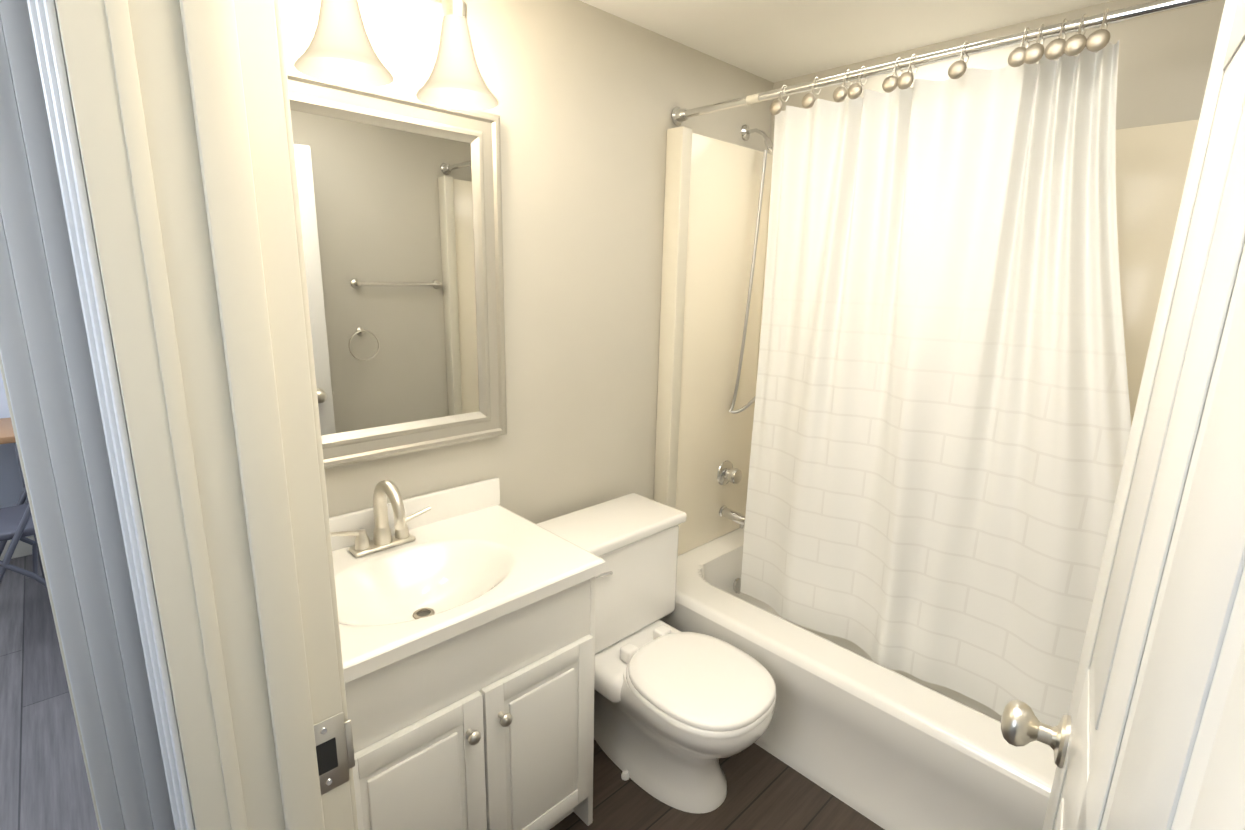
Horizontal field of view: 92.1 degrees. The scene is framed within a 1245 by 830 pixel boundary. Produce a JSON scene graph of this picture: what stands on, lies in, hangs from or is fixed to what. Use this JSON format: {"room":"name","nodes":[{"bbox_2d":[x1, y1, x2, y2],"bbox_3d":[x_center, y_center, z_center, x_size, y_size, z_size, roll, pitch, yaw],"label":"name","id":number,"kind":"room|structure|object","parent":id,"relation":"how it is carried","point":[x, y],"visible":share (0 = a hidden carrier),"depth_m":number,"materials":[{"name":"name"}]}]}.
{"room":"bathroom","nodes":[
{"label":"bathroom","id":0,"kind":"room"},
{"bbox_2d":[0,370,32,540],"bbox_3d":[-1.499,0.315,0.114,2.184,2.286,0.120,-11,18,-43],"label":"wall","id":1,"kind":"structure","parent":0,"point":[11,488],"depth_m":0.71,"materials":[{"name":"grey paint"}]},
{"bbox_2d":[0,535,34,560],"bbox_3d":[-3.727,0.805,2.620,2.155,0.100,0.015,-11,18,-43],"label":"baseboard","id":2,"kind":"structure","parent":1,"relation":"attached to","point":[23,549],"depth_m":3.15,"materials":[{"name":"beige"}]},
{"bbox_2d":[0,555,884,829],"bbox_3d":[-1.199,1.174,1.613,4.444,0.050,5.050,-11,18,-43],"label":"floor","id":3,"kind":"structure","parent":0,"point":[44,783],"depth_m":1.84,"materials":[{"name":"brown wood"}]},
{"bbox_2d":[0,418,45,587],"bbox_3d":[-3.385,0.512,2.479,1.440,0.750,0.480,-11,18,-43],"label":"desk","id":4,"kind":"object","parent":3,"relation":"on","point":[7,435],"visible":0.21,"depth_m":2.74,"materials":[{"name":"brown wood"}]},
{"bbox_2d":[0,487,46,587],"bbox_3d":[-2.519,0.481,2.497,0.441,0.840,0.426,-11,18,-43],"label":"folding chair","id":5,"kind":"object","parent":3,"relation":"on","point":[16,524],"visible":0.23,"depth_m":2.40,"materials":[{"name":"grey metal"}]},
{"bbox_2d":[329,477,605,829],"bbox_3d":[-0.464,0.672,1.503,0.700,1.009,0.532,-11,18,-43],"label":"vanity cabinet","id":6,"kind":"object","parent":3,"relation":"on","point":[466,615],"visible":0.85,"depth_m":1.41,"materials":[{"name":"white wood"}]},
{"bbox_2d":[537,493,775,813],"bbox_3d":[0.096,0.739,1.879,0.504,0.734,0.807,-11,18,-43],"label":"toilet","id":7,"kind":"object","parent":3,"relation":"on","point":[678,714],"visible":0.85,"depth_m":1.80,"materials":[{"name":"white ceramic"}]},
{"bbox_2d":[660,528,1056,829],"bbox_3d":[0.871,0.891,2.060,0.762,0.390,1.676,-11,18,-43],"label":"bathtub","id":8,"kind":"object","parent":3,"relation":"on","point":[856,727],"visible":0.48,"depth_m":1.72,"materials":[{"name":"white ceramic"}]},
{"bbox_2d":[280,0,773,523],"bbox_3d":[-0.219,-0.095,2.005,2.339,2.286,0.100,-11,18,-43],"label":"wall","id":9,"kind":"structure","parent":0,"point":[588,96],"depth_m":1.89,"materials":[{"name":"beige paint"}]},
{"bbox_2d":[286,67,506,468],"bbox_3d":[-0.606,-0.323,1.470,0.719,0.882,0.033,-11,18,-43],"label":"mirror","id":10,"kind":"object","parent":9,"relation":"attached to","point":[400,199],"visible":0.65,"depth_m":1.52,"materials":[{"name":"silver metal"}]},
{"bbox_2d":[294,0,498,109],"bbox_3d":[-0.490,-0.881,1.303,0.444,0.316,0.228,-11,18,-43],"label":"sconce","id":11,"kind":"object","parent":9,"relation":"attached to","point":[339,50],"visible":1,"depth_m":1.31,"materials":[{"name":"white glass"}]},
{"bbox_2d":[671,0,1220,125],"bbox_3d":[0.761,-0.871,1.503,0.080,0.100,1.676,-11,18,-43],"label":"curtain rod","id":12,"kind":"object","parent":9,"relation":"attached to","point":[1094,41],"visible":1,"depth_m":1.42,"materials":[{"name":"silver metal"}]},
{"bbox_2d":[740,41,1130,726],"bbox_3d":[0.832,-0.037,1.684,0.086,1.676,1.118,-11,18,-43],"label":"shower curtain","id":13,"kind":"object","parent":12,"relation":"hanging from","point":[942,429],"visible":0.98,"depth_m":1.62,"materials":[{"name":"fabric"}]},
{"bbox_2d":[579,0,1113,82],"bbox_3d":[-1.111,-1.123,1.115,4.544,0.080,5.050,-11,18,-43],"label":"ceiling","id":14,"kind":"structure","parent":0,"point":[773,41],"depth_m":1.87,"materials":[{"name":"white paint"}]},
{"bbox_2d":[769,0,1224,153],"bbox_3d":[1.240,-0.084,2.103,0.100,2.286,1.780,-11,18,-43],"label":"wall","id":15,"kind":"structure","parent":0,"point":[1164,62],"depth_m":1.65,"materials":[{"name":"beige paint"}]},
{"bbox_2d":[654,119,1198,555],"bbox_3d":[0.941,-0.096,1.878,0.631,1.614,1.678,-11,18,-43],"label":"wall panels","id":16,"kind":"object","parent":15,"relation":"attached to","point":[711,201],"visible":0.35,"depth_m":2.26,"materials":[{"name":"beige"}]},
{"bbox_2d":[717,124,772,528],"bbox_3d":[0.623,-0.302,2.351,0.201,1.628,0.502,-11,18,-43],"label":"shower fixture","id":17,"kind":"object","parent":16,"relation":"attached to","point":[727,472],"visible":0.73,"depth_m":2.46,"materials":[{"name":"silver metal"}]},
{"bbox_3d":[-0.393,0.217,0.644,0.157,2.286,1.680,-11,18,-43],"label":"wall","id":18,"kind":"structure","parent":0,"visible":0},
{"bbox_2d":[0,0,174,829],"bbox_3d":[-0.738,0.284,0.844,0.082,2.050,0.138,-11,18,-43],"label":"door frame","id":19,"kind":"structure","parent":18,"relation":"attached to","point":[47,373],"depth_m":0.74,"materials":[{"name":"white wood"}]},
{"bbox_2d":[27,0,357,829],"bbox_3d":[-0.136,0.372,0.402,0.187,2.105,0.910,-11,18,-43],"label":"door frame","id":20,"kind":"structure","parent":18,"relation":"attached to","point":[171,130],"depth_m":0.58,"materials":[{"name":"beige wood"}]},
{"bbox_2d":[1001,0,1244,829],"bbox_3d":[0.381,0.394,0.519,0.762,2.020,0.225,-11,18,-43],"label":"bathroom door","id":21,"kind":"structure","parent":18,"relation":"in","point":[1147,732],"depth_m":0.40,"materials":[{"name":"white wood"}]}
]}

